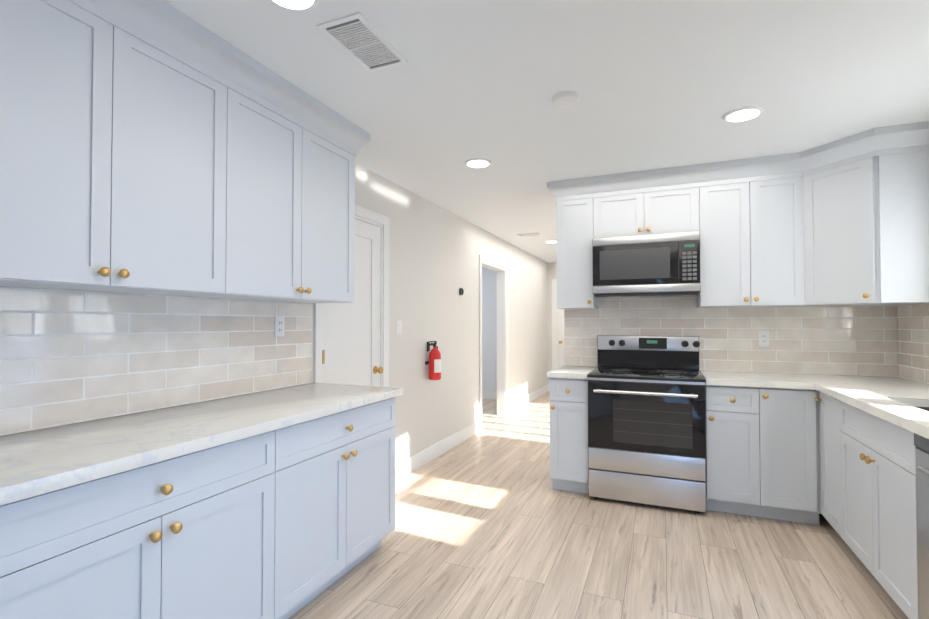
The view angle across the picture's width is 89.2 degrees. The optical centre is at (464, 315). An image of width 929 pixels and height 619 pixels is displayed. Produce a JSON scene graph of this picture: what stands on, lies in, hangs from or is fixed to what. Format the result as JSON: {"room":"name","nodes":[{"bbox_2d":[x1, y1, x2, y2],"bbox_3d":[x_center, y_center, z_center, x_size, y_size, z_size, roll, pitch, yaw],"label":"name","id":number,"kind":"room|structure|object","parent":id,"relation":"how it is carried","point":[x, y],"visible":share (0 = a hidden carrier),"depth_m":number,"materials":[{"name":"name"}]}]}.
{"room":"kitchen","nodes":[
{"label":"kitchen","id":0,"kind":"room"},
{"bbox_2d":[0,163,547,464],"bbox_3d":[-0.755,0.140,4.196,0.600,2.440,10.600,0,-1,23],"label":"wall","id":1,"kind":"structure","parent":0,"point":[435,251],"depth_m":4.68,"materials":[{"name":"white paint"}]},
{"bbox_2d":[0,0,243,299],"bbox_3d":[-1.332,-0.607,1.641,0.328,1.026,1.018,0,-1,23],"label":"upper cabinet","id":2,"kind":"object","parent":1,"relation":"attached to","point":[154,147],"depth_m":1.60,"materials":[{"name":"white wood"}]},
{"bbox_2d":[0,287,311,435],"bbox_3d":[-1.663,0.147,1.255,0.008,0.493,3.645,0,-1,23],"label":"backsplash","id":3,"kind":"structure","parent":1,"relation":"attached to","point":[69,357],"depth_m":1.94,"materials":[{"name":"tile"}]},
{"bbox_2d":[275,316,284,336],"bbox_3d":[-1.052,0.064,2.684,0.008,0.118,0.072,0,-1,23],"label":"electrical outlet","id":4,"kind":"object","parent":3,"relation":"attached to","point":[279,326],"visible":1,"depth_m":2.68,"materials":[{"name":"white plastic"}]},
{"bbox_2d":[244,60,359,303],"bbox_3d":[-0.994,-0.593,2.443,0.328,1.026,0.959,0,-1,23],"label":"upper cabinet","id":5,"kind":"object","parent":1,"relation":"attached to","point":[299,157],"depth_m":2.36,"materials":[{"name":"white wood"}]},
{"bbox_2d":[313,205,389,386],"bbox_3d":[-0.830,0.281,3.373,0.139,2.130,0.860,0,-1,23],"label":"door frame","id":6,"kind":"structure","parent":1,"relation":"attached to","point":[381,221],"depth_m":3.68,"materials":[{"name":"white wood"}]},
{"bbox_2d":[322,219,383,385],"bbox_3d":[-0.775,0.324,3.344,0.106,2.031,0.685,0,-1,23],"label":"closet door","id":7,"kind":"structure","parent":1,"relation":"in","point":[351,346],"depth_m":3.43,"materials":[{"name":"white wood"}]},
{"bbox_2d":[397,321,401,334],"bbox_3d":[-0.540,0.105,3.922,0.010,0.118,0.072,0,-1,23],"label":"light switch","id":8,"kind":"object","parent":1,"relation":"attached to","point":[399,327],"visible":1,"depth_m":3.91,"materials":[{"name":"white plastic"}]},
{"bbox_2d":[425,341,440,379],"bbox_3d":[-0.285,0.418,4.363,0.132,0.359,0.152,0,-1,23],"label":"fire extinguisher","id":9,"kind":"object","parent":1,"relation":"attached to","point":[434,362],"visible":1,"depth_m":4.33,"materials":[{"name":"red metal"}]},
{"bbox_2d":[395,420,479,481],"bbox_3d":[-0.214,1.303,4.667,0.015,0.130,2.031,0,-1,23],"label":"baseboard","id":10,"kind":"structure","parent":1,"relation":"attached to","point":[405,467],"depth_m":4.46,"materials":[{"name":"white wood"}]},
{"bbox_2d":[458,287,463,295],"bbox_3d":[-0.034,-0.254,5.104,0.029,0.094,0.094,0,-1,23],"label":"thermostat","id":11,"kind":"object","parent":1,"relation":"attached to","point":[460,291],"visible":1,"depth_m":5.08,"materials":[{"name":"black plastic"}]},
{"bbox_2d":[479,255,507,430],"bbox_3d":[0.339,0.339,6.152,0.141,2.110,1.100,0,-1,23],"label":"door frame","id":12,"kind":"structure","parent":1,"relation":"attached to","point":[501,268],"depth_m":6.57,"materials":[{"name":"white wood"}]},
{"bbox_2d":[508,384,549,414],"bbox_3d":[1.102,1.357,7.777,0.025,0.130,2.517,0,-1,23],"label":"baseboard","id":13,"kind":"structure","parent":1,"relation":"attached to","point":[512,407],"depth_m":7.54,"materials":[{"name":"white wood"}]},
{"bbox_2d":[482,267,496,391],"bbox_3d":[-0.509,0.214,8.476,3.230,2.440,0.120,0,-1,23],"label":"wall","id":14,"kind":"structure","parent":0,"point":[489,329],"depth_m":8.01,"materials":[{"name":"white paint"}]},
{"bbox_2d":[482,391,496,398],"bbox_3d":[-0.550,1.368,8.416,3.273,0.130,0.015,0,-1,23],"label":"baseboard","id":15,"kind":"structure","parent":14,"relation":"attached to","point":[485,394],"depth_m":8.00,"materials":[{"name":"white wood"}]},
{"bbox_2d":[163,0,928,262],"bbox_3d":[-0.456,-1.112,4.092,7.250,0.060,10.840,0,-1,23],"label":"ceiling","id":16,"kind":"structure","parent":0,"point":[657,84],"depth_m":2.24,"materials":[{"name":"white paint"}]},
{"bbox_2d":[269,0,319,11],"bbox_3d":[-0.606,-1.118,1.637,0.196,0.011,0.196,0,-1,23],"label":"recessed light","id":17,"kind":"object","parent":16,"relation":"in","point":[299,5],"visible":1,"depth_m":1.69,"materials":[{"name":"white plastic"}]},
{"bbox_2d":[316,12,407,71],"bbox_3d":[-0.411,-1.115,1.946,0.200,0.007,0.360,0,-1,23],"label":"ceiling vent","id":18,"kind":"object","parent":16,"relation":"in","point":[360,38],"visible":1,"depth_m":1.92,"materials":[{"name":"white plastic"}]},
{"bbox_2d":[464,158,491,167],"bbox_3d":[0.097,-1.088,3.381,0.196,0.011,0.196,0,-1,23],"label":"recessed light","id":19,"kind":"object","parent":16,"relation":"in","point":[477,162],"visible":1,"depth_m":3.36,"materials":[{"name":"white plastic"}]},
{"bbox_2d":[516,233,540,236],"bbox_3d":[0.838,-1.043,6.118,0.300,0.007,0.160,0,-1,23],"label":"ceiling vent","id":20,"kind":"object","parent":16,"relation":"in","point":[529,234],"visible":1,"depth_m":6.09,"materials":[{"name":"white plastic"}]},
{"bbox_2d":[545,240,556,242],"bbox_3d":[1.239,-1.032,6.632,0.196,0.011,0.196,0,-1,23],"label":"recessed light","id":21,"kind":"object","parent":16,"relation":"in","point":[552,241],"visible":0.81,"depth_m":6.58,"materials":[{"name":"white plastic"}]},
{"bbox_2d":[553,91,579,106],"bbox_3d":[0.519,-1.095,2.400,0.132,0.031,0.132,0,-1,23],"label":"smoke detector","id":22,"kind":"object","parent":16,"relation":"attached to","point":[566,98],"visible":1,"depth_m":2.37,"materials":[{"name":"white plastic"}]},
{"bbox_2d":[723,106,763,121],"bbox_3d":[1.533,-1.102,2.591,0.196,0.011,0.196,0,-1,23],"label":"recessed light","id":23,"kind":"object","parent":16,"relation":"in","point":[741,114],"visible":1,"depth_m":2.57,"materials":[{"name":"white plastic"}]},
{"bbox_2d":[547,262,556,383],"bbox_3d":[3.287,0.214,8.472,3.770,2.440,0.420,0,-1,23],"label":"wall","id":24,"kind":"structure","parent":0,"point":[551,271],"depth_m":8.95,"materials":[{"name":"white paint"}]},
{"bbox_2d":[552,279,556,369],"bbox_3d":[2.115,0.379,8.790,0.940,2.120,0.139,0,-1,23],"label":"door frame","id":25,"kind":"structure","parent":24,"relation":"attached to","point":[554,281],"depth_m":8.90,"materials":[{"name":"white wood"}]},
{"bbox_2d":[557,308,563,367],"bbox_3d":[2.097,0.422,8.747,0.754,2.021,0.106,0,-1,23],"label":"hall door","id":26,"kind":"structure","parent":24,"relation":"in","point":[560,337],"depth_m":8.88,"materials":[{"name":"white wood"}]},
{"bbox_2d":[289,391,908,618],"bbox_3d":[-0.456,1.398,4.049,7.250,0.080,10.840,0,-1,23],"label":"floor","id":27,"kind":"structure","parent":0,"point":[490,523],"depth_m":2.59,"materials":[{"name":"brown wood"}]},
{"bbox_2d":[0,505,3,618],"bbox_3d":[-1.561,0.863,0.712,0.607,0.872,1.033,0,-1,23],"label":"base cabinet","id":28,"kind":"object","parent":27,"relation":"on","point":[2,506],"depth_m":1.09,"materials":[{"name":"white wood"}]},
{"bbox_2d":[0,383,402,505],"bbox_3d":[-1.363,0.413,1.143,0.643,0.040,3.680,0,-1,23],"label":"countertop","id":29,"kind":"structure","parent":28,"relation":"on","point":[33,463],"depth_m":1.59,"materials":[{"name":"stone"}]},
{"bbox_2d":[4,425,291,618],"bbox_3d":[-1.206,0.877,1.555,0.607,0.872,1.033,0,-1,23],"label":"base cabinet","id":30,"kind":"object","parent":27,"relation":"on","point":[288,522],"depth_m":1.45,"materials":[{"name":"white wood"}]},
{"bbox_2d":[292,397,395,614],"bbox_3d":[-0.863,0.891,2.369,0.607,0.872,0.970,0,-1,23],"label":"base cabinet","id":31,"kind":"object","parent":27,"relation":"on","point":[343,463],"depth_m":2.24,"materials":[{"name":"white wood"}]},
{"bbox_2d":[587,335,705,512],"bbox_3d":[1.364,0.756,3.539,0.774,1.184,0.707,0,-1,23],"label":"range","id":32,"kind":"object","parent":27,"relation":"on","point":[646,424],"visible":1,"depth_m":3.30,"materials":[{"name":"grey metal"}]},
{"bbox_2d":[549,378,820,524],"bbox_3d":[1.546,0.911,3.514,1.710,0.873,0.642,0,-1,23],"label":"base cabinet","id":33,"kind":"object","parent":27,"relation":"on","point":[763,460],"visible":0.98,"depth_m":3.09,"materials":[{"name":"white wood"}]},
{"bbox_2d":[547,365,597,378],"bbox_3d":[0.884,0.458,3.806,0.301,0.040,0.633,0,-1,23],"label":"countertop","id":34,"kind":"structure","parent":33,"relation":"on","point":[574,372],"depth_m":3.57,"materials":[{"name":"stone"}]},
{"bbox_2d":[700,370,811,389],"bbox_3d":[2.017,0.450,3.322,0.600,0.040,0.645,0,-1,23],"label":"countertop","id":35,"kind":"structure","parent":33,"relation":"on","point":[723,378],"depth_m":3.12,"materials":[{"name":"stone"}]},
{"bbox_2d":[818,392,913,537],"bbox_3d":[2.405,0.895,2.605,0.607,0.872,0.424,0,-1,23],"label":"base cabinet","id":36,"kind":"object","parent":27,"relation":"on","point":[838,419],"depth_m":2.63,"materials":[{"name":"white wood"}]},
{"bbox_2d":[792,373,928,438],"bbox_3d":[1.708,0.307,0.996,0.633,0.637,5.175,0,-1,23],"label":"countertop","id":37,"kind":"structure","parent":36,"relation":"on","point":[901,402],"depth_m":2.45,"materials":[{"name":"stone"}]},
{"bbox_2d":[842,436,917,618],"bbox_3d":[2.183,0.993,2.077,0.607,0.659,0.838,0,-1,23],"label":"base cabinet","id":38,"kind":"object","parent":27,"relation":"on","point":[868,486],"depth_m":2.08,"materials":[{"name":"white wood"}]},
{"bbox_2d":[914,433,928,618],"bbox_3d":[1.866,0.876,1.424,0.646,0.871,0.606,0,-1,23],"label":"dishwasher","id":39,"kind":"object","parent":27,"relation":"on","point":[921,443],"visible":0.85,"depth_m":1.76,"materials":[{"name":"grey metal"}]},
{"bbox_2d":[565,305,897,376],"bbox_3d":[1.971,0.133,3.764,2.300,2.440,0.120,0,-1,23],"label":"wall","id":40,"kind":"structure","parent":0,"point":[796,373],"depth_m":3.44,"materials":[{"name":"white paint"}]},
{"bbox_2d":[555,177,598,308],"bbox_3d":[0.955,-0.567,3.960,0.295,1.026,0.327,0,-1,23],"label":"upper cabinet","id":41,"kind":"object","parent":40,"relation":"attached to","point":[575,200],"depth_m":3.81,"materials":[{"name":"white wood"}]},
{"bbox_2d":[595,165,698,237],"bbox_3d":[1.441,-0.844,3.760,0.760,0.479,0.327,0,-1,23],"label":"upper cabinet","id":42,"kind":"object","parent":40,"relation":"attached to","point":[657,201],"depth_m":3.59,"materials":[{"name":"white wood"}]},
{"bbox_2d":[592,231,699,296],"bbox_3d":[1.424,-0.373,3.711,0.754,0.455,0.394,0,-1,23],"label":"over-the-range microwave","id":43,"kind":"object","parent":42,"relation":"attached to","point":[665,264],"visible":1,"depth_m":3.52,"materials":[{"name":"grey metal"}]},
{"bbox_2d":[564,295,897,376],"bbox_3d":[1.938,-0.001,3.709,2.295,1.205,0.008,0,-1,23],"label":"backsplash","id":44,"kind":"structure","parent":40,"relation":"attached to","point":[847,340],"depth_m":3.58,"materials":[{"name":"tile"}]},
{"bbox_2d":[758,331,769,346],"bbox_3d":[2.264,0.179,3.559,0.072,0.118,0.008,0,-1,23],"label":"electrical outlet","id":45,"kind":"object","parent":44,"relation":"attached to","point":[763,339],"visible":1,"depth_m":3.56,"materials":[{"name":"white plastic"}]},
{"bbox_2d":[695,154,794,307],"bbox_3d":[2.100,-0.576,3.453,0.690,1.026,0.372,0,-1,23],"label":"upper cabinet","id":46,"kind":"object","parent":40,"relation":"attached to","point":[747,206],"depth_m":3.33,"materials":[{"name":"white wood"}]},
{"bbox_2d":[791,129,886,306],"bbox_3d":[2.434,-0.581,3.171,0.363,1.026,0.632,0,-1,23],"label":"upper cabinet","id":47,"kind":"object","parent":40,"relation":"attached to","point":[843,222],"depth_m":3.00,"materials":[{"name":"white wood"}]},
{"bbox_2d":[863,121,928,305],"bbox_3d":[2.707,-0.583,3.056,0.362,1.026,0.632,0,-1,23],"label":"upper cabinet","id":48,"kind":"object","parent":40,"relation":"attached to","point":[905,147],"depth_m":2.76,"materials":[{"name":"white wood"}]},
{"bbox_3d":[2.829,0.114,2.686,0.120,2.440,10.600,0,-1,23],"label":"wall","id":49,"kind":"structure","parent":0,"visible":0},
{"bbox_2d":[897,303,928,383],"bbox_3d":[1.996,-0.374,0.882,0.008,1.522,5.167,0,-1,23],"label":"backsplash","id":50,"kind":"structure","parent":49,"relation":"attached to","point":[913,338],"depth_m":3.05,"materials":[{"name":"tile"}]}
]}

